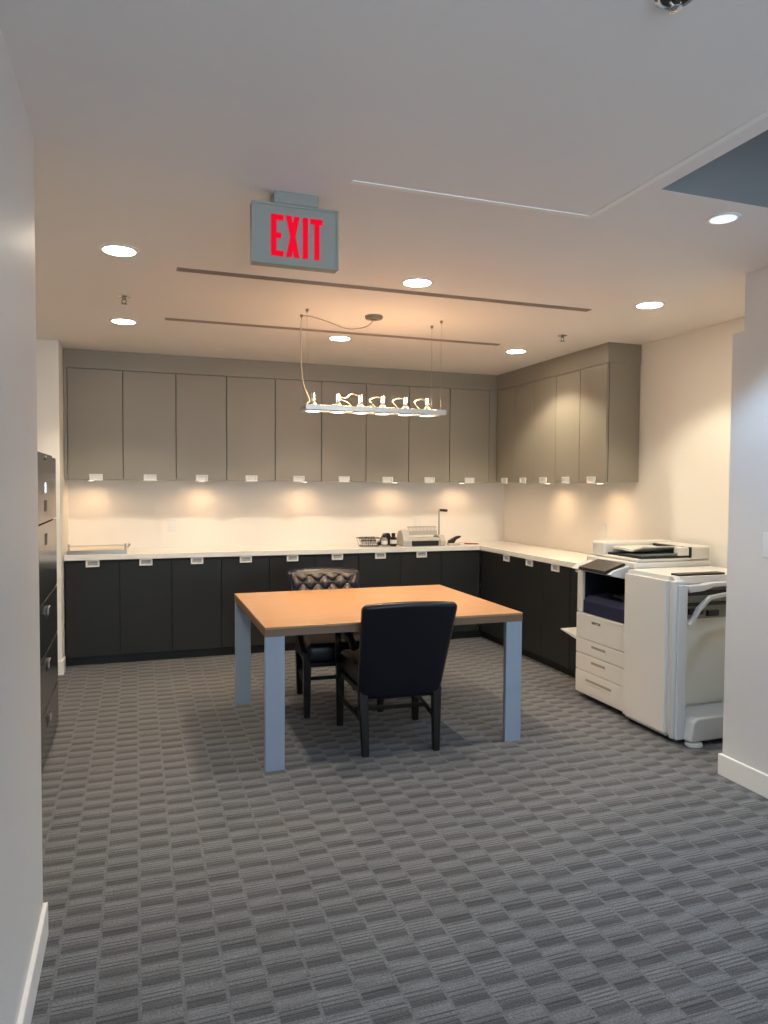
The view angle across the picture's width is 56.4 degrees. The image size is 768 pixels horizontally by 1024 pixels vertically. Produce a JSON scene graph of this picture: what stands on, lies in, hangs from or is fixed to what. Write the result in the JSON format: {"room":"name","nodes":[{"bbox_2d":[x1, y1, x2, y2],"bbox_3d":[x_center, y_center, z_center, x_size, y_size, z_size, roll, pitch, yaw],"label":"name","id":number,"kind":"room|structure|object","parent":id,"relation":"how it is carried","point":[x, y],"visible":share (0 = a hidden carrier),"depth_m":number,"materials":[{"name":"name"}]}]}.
{"room":"office copy room","nodes":[
{"label":"office copy room","id":0,"kind":"room"},
{"bbox_2d":[0,26,42,1023],"bbox_3d":[-0.281,0.216,-0.329,0.150,2.590,5.545,0,2,-19],"label":"wall","id":1,"kind":"structure","parent":0,"point":[21,867],"depth_m":1.91,"materials":[{"name":"white paint"}]},
{"bbox_2d":[17,902,47,1023],"bbox_3d":[-0.290,1.455,-0.274,0.174,0.110,5.560,0,2,-19],"label":"baseboard","id":2,"kind":"structure","parent":1,"relation":"attached to","point":[33,977],"depth_m":2.08,"materials":[{"name":"white"}]},
{"bbox_2d":[36,339,68,660],"bbox_3d":[-2.808,-0.035,5.820,0.390,2.590,0.710,0,2,-19],"label":"wall","id":3,"kind":"structure","parent":0,"point":[49,353],"depth_m":5.52,"materials":[{"name":"white paint"}]},
{"bbox_2d":[58,657,65,674],"bbox_3d":[-2.714,1.215,5.594,0.405,0.110,0.155,0,2,-19],"label":"baseboard","id":4,"kind":"structure","parent":3,"relation":"attached to","point":[61,664],"depth_m":5.58,"materials":[{"name":"white"}]},
{"bbox_2d":[66,629,575,677],"bbox_3d":[-0.533,1.241,5.689,3.801,0.079,1.700,0,2,-19],"label":"trim","id":5,"kind":"structure","parent":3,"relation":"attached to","point":[73,661],"depth_m":6.13,"materials":[{"name":"black"}]},
{"bbox_2d":[68,479,504,626],"bbox_3d":[-0.907,-0.065,6.915,5.200,2.590,0.120,0,2,-19],"label":"wall","id":6,"kind":"structure","parent":0,"point":[212,513],"depth_m":6.80,"materials":[{"name":"white paint"}]},
{"bbox_2d":[67,368,122,480],"bbox_3d":[-2.439,-0.724,6.080,0.426,0.918,0.399,0,2,-19],"label":"upper cabinet","id":7,"kind":"object","parent":6,"relation":"attached to","point":[94,396],"visible":0.99,"depth_m":5.90,"materials":[{"name":"beige laminate"}]},
{"bbox_2d":[123,371,175,480],"bbox_3d":[-2.037,-0.727,6.218,0.426,0.918,0.399,0,2,-19],"label":"upper cabinet","id":8,"kind":"object","parent":6,"relation":"attached to","point":[149,398],"visible":1,"depth_m":6.04,"materials":[{"name":"beige laminate"}]},
{"bbox_2d":[168,519,175,530],"bbox_3d":[-1.924,0.119,6.503,0.072,0.116,0.008,0,2,-19],"label":"wall outlet","id":9,"kind":"object","parent":6,"relation":"attached to","point":[171,522],"visible":1,"depth_m":6.50,"materials":[{"name":"white plastic"}]},
{"bbox_2d":[176,374,226,481],"bbox_3d":[-1.634,-0.730,6.357,0.426,0.918,0.399,0,2,-19],"label":"upper cabinet","id":10,"kind":"object","parent":6,"relation":"attached to","point":[200,399],"visible":1,"depth_m":6.18,"materials":[{"name":"beige laminate"}]},
{"bbox_2d":[226,376,274,481],"bbox_3d":[-1.232,-0.732,6.496,0.426,0.918,0.399,0,2,-19],"label":"upper cabinet","id":11,"kind":"object","parent":6,"relation":"attached to","point":[250,402],"visible":0.98,"depth_m":6.32,"materials":[{"name":"beige laminate"}]},
{"bbox_2d":[63,367,497,482],"bbox_3d":[-0.664,-0.742,6.703,4.245,0.908,0.383,0,2,-19],"label":"trim","id":12,"kind":"structure","parent":6,"relation":"attached to","point":[493,395],"depth_m":7.09,"materials":[{"name":"beige laminate"}]},
{"bbox_2d":[275,379,320,481],"bbox_3d":[-0.830,-0.735,6.635,0.426,0.918,0.399,0,2,-19],"label":"upper cabinet","id":13,"kind":"object","parent":6,"relation":"attached to","point":[297,433],"visible":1,"depth_m":6.45,"materials":[{"name":"beige laminate"}]},
{"bbox_2d":[321,382,365,482],"bbox_3d":[-0.428,-0.738,6.774,0.426,0.918,0.399,0,2,-19],"label":"upper cabinet","id":14,"kind":"object","parent":6,"relation":"attached to","point":[343,435],"visible":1,"depth_m":6.60,"materials":[{"name":"beige laminate"}]},
{"bbox_2d":[63,342,641,390],"bbox_3d":[-0.372,-1.240,5.847,4.245,0.152,2.151,0,2,-19],"label":"soffit","id":15,"kind":"structure","parent":6,"relation":"attached to","point":[609,352],"depth_m":6.27,"materials":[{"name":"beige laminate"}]},
{"bbox_2d":[366,384,408,482],"bbox_3d":[-0.025,-0.741,6.913,0.426,0.918,0.399,0,2,-19],"label":"upper cabinet","id":16,"kind":"object","parent":6,"relation":"attached to","point":[386,435],"visible":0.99,"depth_m":6.74,"materials":[{"name":"beige laminate"}]},
{"bbox_2d":[414,517,420,528],"bbox_3d":[0.342,0.114,7.286,0.072,0.116,0.008,0,2,-19],"label":"wall outlet","id":17,"kind":"object","parent":6,"relation":"attached to","point":[417,521],"visible":0.88,"depth_m":7.28,"materials":[{"name":"white plastic"}]},
{"bbox_2d":[408,386,449,482],"bbox_3d":[0.377,-0.744,7.052,0.426,0.918,0.399,0,2,-19],"label":"upper cabinet","id":18,"kind":"object","parent":6,"relation":"attached to","point":[428,437],"visible":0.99,"depth_m":6.88,"materials":[{"name":"beige laminate"}]},
{"bbox_2d":[449,389,488,482],"bbox_3d":[0.779,-0.746,7.191,0.426,0.918,0.399,0,2,-19],"label":"upper cabinet","id":19,"kind":"object","parent":6,"relation":"attached to","point":[469,409],"visible":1,"depth_m":7.01,"materials":[{"name":"beige laminate"}]},
{"bbox_2d":[0,0,767,374],"bbox_3d":[0.710,-1.221,2.208,5.200,0.100,10.000,0,2,-19],"label":"ceiling","id":20,"kind":"structure","parent":0,"point":[157,126],"depth_m":2.42,"materials":[{"name":"paint"}]},
{"bbox_2d":[98,243,139,256],"bbox_3d":[-1.240,-1.222,3.355,0.184,0.010,0.184,0,2,-19],"label":"recessed light","id":21,"kind":"object","parent":20,"relation":"in","point":[119,250],"visible":1,"depth_m":3.33,"materials":[{"name":"white"}]},
{"bbox_2d":[109,318,137,324],"bbox_3d":[-1.755,-1.281,4.827,0.184,0.010,0.184,0,2,-19],"label":"recessed light","id":22,"kind":"object","parent":20,"relation":"in","point":[123,321],"visible":1,"depth_m":4.80,"materials":[{"name":"white"}]},
{"bbox_2d":[118,295,129,304],"bbox_3d":[-1.520,-1.238,4.189,0.068,0.046,0.068,0,2,-19],"label":"sprinkler","id":23,"kind":"object","parent":20,"relation":"attached to","point":[124,297],"visible":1,"depth_m":4.18,"materials":[{"name":"silver metal"}]},
{"bbox_2d":[250,190,338,273],"bbox_3d":[-0.342,-1.063,2.728,0.332,0.268,0.082,0,2,-19],"label":"exit sign","id":24,"kind":"object","parent":20,"relation":"hanging from","point":[288,231],"visible":1,"depth_m":2.69,"materials":[{"name":"grey"}]},
{"bbox_2d":[165,318,499,345],"bbox_3d":[-0.280,-1.287,5.145,2.475,0.005,0.052,0,2,-19],"label":"ceiling vent","id":25,"kind":"object","parent":20,"relation":"in","point":[171,319],"visible":1,"depth_m":5.10,"materials":[{"name":"beige"}]},
{"bbox_2d":[328,335,351,340],"bbox_3d":[-0.329,-1.292,5.340,0.184,0.010,0.184,0,2,-19],"label":"recessed light","id":26,"kind":"object","parent":20,"relation":"in","point":[337,337],"visible":1,"depth_m":5.32,"materials":[{"name":"white"}]},
{"bbox_2d":[300,309,445,416],"bbox_3d":[-0.059,-0.957,4.696,0.963,0.628,0.198,0,2,-19],"label":"hanging lamp","id":27,"kind":"object","parent":20,"relation":"hanging from","point":[426,411],"visible":1,"depth_m":4.64,"materials":[{"name":"silver metal"}]},
{"bbox_2d":[311,392,314,401],"bbox_3d":[-0.454,-0.732,4.578,0.032,0.062,0.032,0,2,-19],"label":"bulb","id":28,"kind":"object","parent":27,"relation":"attached to","point":[312,394],"depth_m":4.57,"materials":[{"name":"white glass"}]},
{"bbox_2d":[335,394,339,402],"bbox_3d":[-0.298,-0.733,4.632,0.032,0.062,0.032,0,2,-19],"label":"bulb","id":29,"kind":"object","parent":27,"relation":"attached to","point":[337,400],"depth_m":4.62,"materials":[{"name":"white glass"}]},
{"bbox_2d":[358,395,362,403],"bbox_3d":[-0.155,-0.734,4.681,0.032,0.062,0.032,0,2,-19],"label":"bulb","id":30,"kind":"object","parent":27,"relation":"attached to","point":[360,401],"depth_m":4.67,"materials":[{"name":"white glass"}]},
{"bbox_2d":[380,396,384,404],"bbox_3d":[-0.009,-0.735,4.732,0.032,0.062,0.032,0,2,-19],"label":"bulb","id":31,"kind":"object","parent":27,"relation":"attached to","point":[382,402],"depth_m":4.72,"materials":[{"name":"white glass"}]},
{"bbox_2d":[403,397,407,405],"bbox_3d":[0.142,-0.736,4.784,0.032,0.062,0.032,0,2,-19],"label":"socket","id":32,"kind":"object","parent":27,"relation":"attached to","point":[405,403],"depth_m":4.77,"materials":[{"name":"silver metal"}]},
{"bbox_2d":[424,398,428,406],"bbox_3d":[0.288,-0.737,4.834,0.032,0.062,0.032,0,2,-19],"label":"socket","id":33,"kind":"object","parent":27,"relation":"attached to","point":[426,404],"depth_m":4.82,"materials":[{"name":"silver metal"}]},
{"bbox_2d":[176,267,590,311],"bbox_3d":[0.108,-1.242,4.043,2.460,0.005,0.052,0,2,-19],"label":"ceiling vent","id":34,"kind":"object","parent":20,"relation":"in","point":[178,268],"visible":1,"depth_m":3.98,"materials":[{"name":"beige"}]},
{"bbox_2d":[400,277,433,287],"bbox_3d":[0.179,-1.232,3.856,0.184,0.010,0.184,0,2,-19],"label":"recessed light","id":35,"kind":"object","parent":20,"relation":"in","point":[414,282],"visible":1,"depth_m":3.83,"materials":[{"name":"white"}]},
{"bbox_2d":[505,349,527,353],"bbox_3d":[1.071,-1.301,5.813,0.184,0.010,0.184,0,2,-19],"label":"recessed light","id":36,"kind":"object","parent":20,"relation":"in","point":[510,351],"visible":1,"depth_m":5.79,"materials":[{"name":"white"}]},
{"bbox_2d":[351,110,767,218],"bbox_3d":[0.578,-1.167,2.127,1.017,0.004,1.330,0,2,-19],"label":"trim","id":37,"kind":"structure","parent":20,"relation":"attached to","point":[763,115],"depth_m":2.63,"materials":[{"name":"white"}]},
{"bbox_2d":[558,334,566,341],"bbox_3d":[1.293,-1.258,5.192,0.068,0.046,0.068,0,2,-19],"label":"sprinkler","id":38,"kind":"object","parent":20,"relation":"attached to","point":[560,335],"visible":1,"depth_m":5.18,"materials":[{"name":"silver metal"}]},
{"bbox_2d":[634,301,665,308],"bbox_3d":[1.595,-1.240,4.302,0.184,0.010,0.184,0,2,-19],"label":"recessed light","id":39,"kind":"object","parent":20,"relation":"in","point":[647,304],"visible":1,"depth_m":4.28,"materials":[{"name":"white"}]},
{"bbox_2d":[655,0,692,12],"bbox_3d":[0.649,-1.131,1.592,0.088,0.033,0.088,0,2,-19],"label":"sprinkler","id":40,"kind":"object","parent":20,"relation":"attached to","point":[674,6],"visible":1,"depth_m":1.60,"materials":[{"name":"silver metal"}]},
{"bbox_2d":[662,130,767,207],"bbox_3d":[1.681,-1.449,2.163,0.992,0.569,1.340,0,2,-19],"label":"ceiling recess","id":41,"kind":"object","parent":20,"relation":"attached to","point":[740,175],"depth_m":2.74,"materials":[{"name":"grey paint"}]},
{"bbox_2d":[706,212,741,224],"bbox_3d":[1.380,-1.190,2.912,0.132,0.007,0.132,0,2,-19],"label":"recessed light","id":42,"kind":"object","parent":20,"relation":"in","point":[727,217],"visible":1,"depth_m":2.90,"materials":[{"name":"white"}]},
{"bbox_2d":[31,627,767,1023],"bbox_3d":[0.694,1.467,2.311,5.200,0.100,10.000,0,2,-19],"label":"floor","id":43,"kind":"structure","parent":0,"point":[591,866],"depth_m":2.86,"materials":[{"name":"carpet"}]},
{"bbox_2d":[37,451,58,774],"bbox_3d":[-2.048,0.510,3.850,0.474,1.661,0.930,0,2,-19],"label":"filing cabinet","id":44,"kind":"object","parent":43,"relation":"on","point":[46,463],"visible":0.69,"depth_m":3.89,"materials":[{"name":"black metal"}]},
{"bbox_2d":[65,560,119,657],"bbox_3d":[-2.454,0.778,6.075,0.413,0.790,0.496,0,2,-19],"label":"base cabinet","id":45,"kind":"object","parent":43,"relation":"on","point":[92,586],"visible":1,"depth_m":5.85,"materials":[{"name":"grey"}]},
{"bbox_2d":[64,541,591,567],"bbox_3d":[-0.382,0.380,5.912,4.244,0.043,2.148,0,2,-19],"label":"countertop","id":46,"kind":"structure","parent":45,"relation":"on","point":[559,557],"depth_m":6.38,"materials":[{"name":"white stone"}]},
{"bbox_2d":[67,543,130,554],"bbox_3d":[-2.394,0.299,6.040,0.492,0.083,0.332,0,2,-19],"label":"tray","id":47,"kind":"object","parent":46,"relation":"on","point":[84,550],"visible":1,"depth_m":5.93,"materials":[{"name":"beige ceramic"}]},
{"bbox_2d":[356,537,380,546],"bbox_3d":[-0.146,0.284,6.800,0.205,0.082,0.146,0,2,-19],"label":"wire basket","id":48,"kind":"object","parent":46,"relation":"on","point":[363,538],"visible":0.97,"depth_m":6.75,"materials":[{"name":"black metal"}]},
{"bbox_2d":[377,533,390,545],"bbox_3d":[-0.002,0.262,6.934,0.140,0.119,0.060,0,2,-19],"label":"tape dispenser","id":49,"kind":"object","parent":46,"relation":"on","point":[388,536],"visible":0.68,"depth_m":6.92,"materials":[{"name":"black plastic"}]},
{"bbox_2d":[381,535,387,546],"bbox_3d":[0.004,0.271,6.810,0.061,0.110,0.061,0,2,-19],"label":"bottle","id":50,"kind":"object","parent":46,"relation":"on","point":[384,541],"visible":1,"depth_m":6.79,"materials":[{"name":"white plastic"}]},
{"bbox_2d":[390,533,396,545],"bbox_3d":[0.090,0.263,6.839,0.063,0.125,0.063,0,2,-19],"label":"bottle","id":51,"kind":"object","parent":46,"relation":"on","point":[393,540],"visible":1,"depth_m":6.82,"materials":[{"name":"black glass"}]},
{"bbox_2d":[396,509,447,545],"bbox_3d":[0.385,0.146,6.971,0.496,0.352,0.235,0,2,-19],"label":"machine","id":52,"kind":"object","parent":46,"relation":"on","point":[403,539],"visible":1,"depth_m":6.90,"materials":[{"name":"grey plastic"}]},
{"bbox_2d":[447,536,460,544],"bbox_3d":[0.687,0.277,7.025,0.130,0.090,0.060,0,2,-19],"label":"hole punch","id":53,"kind":"object","parent":46,"relation":"on","point":[451,541],"visible":1,"depth_m":7.00,"materials":[{"name":"grey plastic"}]},
{"bbox_2d":[120,558,171,653],"bbox_3d":[-2.064,0.775,6.210,0.413,0.790,0.496,0,2,-19],"label":"base cabinet","id":54,"kind":"object","parent":43,"relation":"on","point":[145,584],"visible":0.98,"depth_m":5.99,"materials":[{"name":"grey"}]},
{"bbox_2d":[172,557,221,650],"bbox_3d":[-1.674,0.773,6.344,0.413,0.790,0.496,0,2,-19],"label":"base cabinet","id":55,"kind":"object","parent":43,"relation":"on","point":[196,582],"visible":0.98,"depth_m":6.12,"materials":[{"name":"grey wood"}]},
{"bbox_2d":[221,556,268,646],"bbox_3d":[-1.284,0.770,6.479,0.413,0.790,0.496,0,2,-19],"label":"base cabinet","id":56,"kind":"object","parent":43,"relation":"on","point":[239,574],"visible":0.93,"depth_m":6.23,"materials":[{"name":"grey"}]},
{"bbox_2d":[269,554,314,642],"bbox_3d":[-0.894,0.767,6.614,0.413,0.790,0.496,0,2,-19],"label":"base cabinet","id":57,"kind":"object","parent":43,"relation":"on","point":[280,566],"visible":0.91,"depth_m":6.36,"materials":[{"name":"grey"}]},
{"bbox_2d":[288,567,383,717],"bbox_3d":[-0.356,0.866,4.998,0.606,0.882,0.768,0,2,-16],"label":"armchair","id":58,"kind":"object","parent":43,"relation":"on","point":[312,650],"visible":0.35,"depth_m":4.92,"materials":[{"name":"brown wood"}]},
{"bbox_2d":[314,553,358,570],"bbox_3d":[-0.504,0.765,6.748,0.413,0.790,0.496,0,2,-19],"label":"base cabinet","id":59,"kind":"object","parent":43,"relation":"on","point":[351,560],"visible":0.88,"depth_m":6.51,"materials":[{"name":"grey wood"}]},
{"bbox_2d":[234,585,522,771],"bbox_3d":[-0.103,0.948,4.533,1.508,0.758,1.220,0,2,-19],"label":"work table","id":60,"kind":"object","parent":43,"relation":"on","point":[277,615],"visible":0.91,"depth_m":4.19,"materials":[{"name":"brown wood"}]},
{"bbox_2d":[358,552,400,587],"bbox_3d":[-0.114,0.762,6.883,0.413,0.790,0.496,0,2,-19],"label":"base cabinet","id":61,"kind":"object","parent":43,"relation":"on","point":[375,569],"visible":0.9,"depth_m":6.65,"materials":[{"name":"grey"}]},
{"bbox_2d":[334,601,456,756],"bbox_3d":[0.053,0.901,4.165,0.606,0.882,0.768,0,2,-15],"label":"armchair","id":62,"kind":"object","parent":43,"relation":"on","point":[403,649],"visible":0.94,"depth_m":3.92,"materials":[{"name":"black leather"}]},
{"bbox_2d":[400,551,440,585],"bbox_3d":[0.276,0.759,7.018,0.413,0.790,0.496,0,2,-19],"label":"base cabinet","id":63,"kind":"object","parent":43,"relation":"on","point":[417,568],"visible":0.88,"depth_m":6.79,"materials":[{"name":"grey wood"}]},
{"bbox_2d":[441,550,479,631],"bbox_3d":[0.662,0.758,7.158,0.409,0.787,0.482,0,2,-19],"label":"base cabinet","id":64,"kind":"object","parent":43,"relation":"on","point":[460,570],"visible":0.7,"depth_m":6.93,"materials":[{"name":"grey"}]},
{"bbox_2d":[496,554,519,639],"bbox_3d":[1.335,0.783,6.581,0.496,0.790,0.400,0,2,-19],"label":"base cabinet","id":65,"kind":"object","parent":43,"relation":"on","point":[507,566],"visible":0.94,"depth_m":6.51,"materials":[{"name":"grey wood"}]},
{"bbox_2d":[480,551,497,636],"bbox_3d":[1.232,0.770,6.928,0.500,0.788,0.316,0,2,-19],"label":"cabinet filler","id":66,"kind":"object","parent":65,"relation":"attached to","point":[488,559],"visible":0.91,"depth_m":6.83,"materials":[{"name":"grey laminate"}]},
{"bbox_2d":[518,558,544,655],"bbox_3d":[1.465,0.798,6.203,0.496,0.790,0.400,0,2,-19],"label":"base cabinet","id":67,"kind":"object","parent":43,"relation":"on","point":[530,572],"visible":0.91,"depth_m":6.10,"materials":[{"name":"grey wood"}]},
{"bbox_2d":[541,563,577,670],"bbox_3d":[1.630,0.815,5.779,0.531,0.790,0.510,0,2,-19],"label":"base cabinet","id":68,"kind":"object","parent":43,"relation":"on","point":[556,578],"depth_m":5.69,"materials":[{"name":"grey"}]},
{"bbox_2d":[561,539,709,712],"bbox_3d":[1.690,0.761,5.038,0.787,1.115,0.775,0,2,-19],"label":"photocopier","id":69,"kind":"object","parent":43,"relation":"on","point":[598,633],"visible":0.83,"depth_m":4.84,"materials":[{"name":"white plastic"}]},
{"bbox_2d":[561,627,576,638],"bbox_3d":[1.431,0.888,5.248,0.180,0.042,0.219,0,2,-19],"label":"tray","id":70,"kind":"object","parent":69,"relation":"on","point":[572,631],"depth_m":5.24,"materials":[{"name":"white plastic"}]},
{"bbox_2d":[584,592,624,623],"bbox_3d":[1.661,0.646,4.878,0.385,0.133,0.469,0,2,-19],"label":"tray","id":71,"kind":"object","parent":69,"relation":"on","point":[606,607],"depth_m":4.85,"materials":[{"name":"blue plastic"}]},
{"bbox_2d":[613,545,680,551],"bbox_3d":[1.780,0.241,4.855,0.310,0.045,0.310,0,2,-19],"label":"document tray","id":72,"kind":"object","parent":69,"relation":"on","point":[616,548],"depth_m":4.82,"materials":[{"name":"white plastic"}]},
{"bbox_2d":[630,553,676,555],"bbox_3d":[1.771,0.275,4.757,0.270,0.015,0.189,0,2,-19],"label":"tray","id":73,"kind":"object","parent":69,"relation":"on","point":[631,554],"depth_m":4.70,"materials":[{"name":"grey plastic"}]},
{"bbox_2d":[623,566,726,748],"bbox_3d":[1.934,0.852,4.421,0.690,0.984,0.560,0,2,-19],"label":"finisher","id":74,"kind":"object","parent":43,"relation":"on","point":[675,617],"visible":0.9,"depth_m":4.32,"materials":[{"name":"white plastic"}]},
{"bbox_2d":[685,581,726,592],"bbox_3d":[1.964,0.440,4.272,0.465,0.050,0.110,0,2,-19],"label":"tray","id":75,"kind":"object","parent":74,"relation":"on","point":[691,586],"depth_m":4.21,"materials":[{"name":"grey plastic"}]},
{"bbox_2d":[687,592,725,625],"bbox_3d":[1.984,0.547,4.217,0.464,0.219,0.025,0,2,-19],"label":"tray","id":76,"kind":"object","parent":74,"relation":"on","point":[700,607],"depth_m":4.16,"materials":[{"name":"grey plastic"}]},
{"bbox_2d":[504,317,744,567],"bbox_3d":[1.960,-0.005,5.812,0.120,2.590,3.840,0,2,-19],"label":"wall","id":77,"kind":"structure","parent":0,"point":[680,494],"depth_m":5.27,"materials":[{"name":"white paint"}]},
{"bbox_2d":[497,387,514,483],"bbox_3d":[1.312,-0.735,6.981,0.314,0.918,0.350,0,2,-19],"label":"upper cabinet","id":78,"kind":"object","parent":77,"relation":"attached to","point":[506,397],"visible":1,"depth_m":6.92,"materials":[{"name":"beige laminate"}]},
{"bbox_2d":[514,382,534,483],"bbox_3d":[1.426,-0.722,6.649,0.314,0.918,0.350,0,2,-19],"label":"upper cabinet","id":79,"kind":"object","parent":77,"relation":"attached to","point":[525,393],"visible":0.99,"depth_m":6.59,"materials":[{"name":"beige laminate"}]},
{"bbox_2d":[534,376,556,483],"bbox_3d":[1.541,-0.708,6.318,0.314,0.918,0.350,0,2,-19],"label":"upper cabinet","id":80,"kind":"object","parent":77,"relation":"attached to","point":[545,389],"visible":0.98,"depth_m":6.26,"materials":[{"name":"beige laminate"}]},
{"bbox_2d":[555,370,580,483],"bbox_3d":[1.655,-0.695,5.987,0.314,0.918,0.350,0,2,-19],"label":"upper cabinet","id":81,"kind":"object","parent":77,"relation":"attached to","point":[568,390],"visible":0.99,"depth_m":5.93,"materials":[{"name":"beige laminate"}]},
{"bbox_2d":[601,523,605,536],"bbox_3d":[1.833,0.153,5.987,0.008,0.116,0.072,0,2,-19],"label":"wall outlet","id":82,"kind":"object","parent":77,"relation":"attached to","point":[603,525],"visible":1,"depth_m":5.98,"materials":[{"name":"white plastic"}]},
{"bbox_2d":[579,363,639,483],"bbox_3d":[1.770,-0.681,5.656,0.314,0.918,0.350,0,2,-19],"label":"upper cabinet","id":83,"kind":"object","parent":77,"relation":"attached to","point":[610,392],"visible":1,"depth_m":5.51,"materials":[{"name":"beige laminate"}]},
{"bbox_2d":[722,266,767,774],"bbox_3d":[3.174,0.185,1.052,0.935,2.590,5.900,0,2,-19],"label":"wall","id":84,"kind":"structure","parent":0,"point":[745,712],"depth_m":3.57,"materials":[{"name":"white paint"}]},
{"bbox_2d":[718,753,767,798],"bbox_3d":[2.999,1.425,1.049,0.615,0.110,5.915,0,2,-19],"label":"baseboard","id":85,"kind":"structure","parent":84,"relation":"attached to","point":[746,776],"depth_m":3.58,"materials":[{"name":"white"}]},
{"bbox_2d":[763,532,767,556],"bbox_3d":[1.861,0.160,3.402,0.012,0.120,0.150,0,2,-19],"label":"light switch","id":86,"kind":"object","parent":84,"relation":"attached to","point":[765,534],"visible":1,"depth_m":3.46,"materials":[{"name":"white plastic"}]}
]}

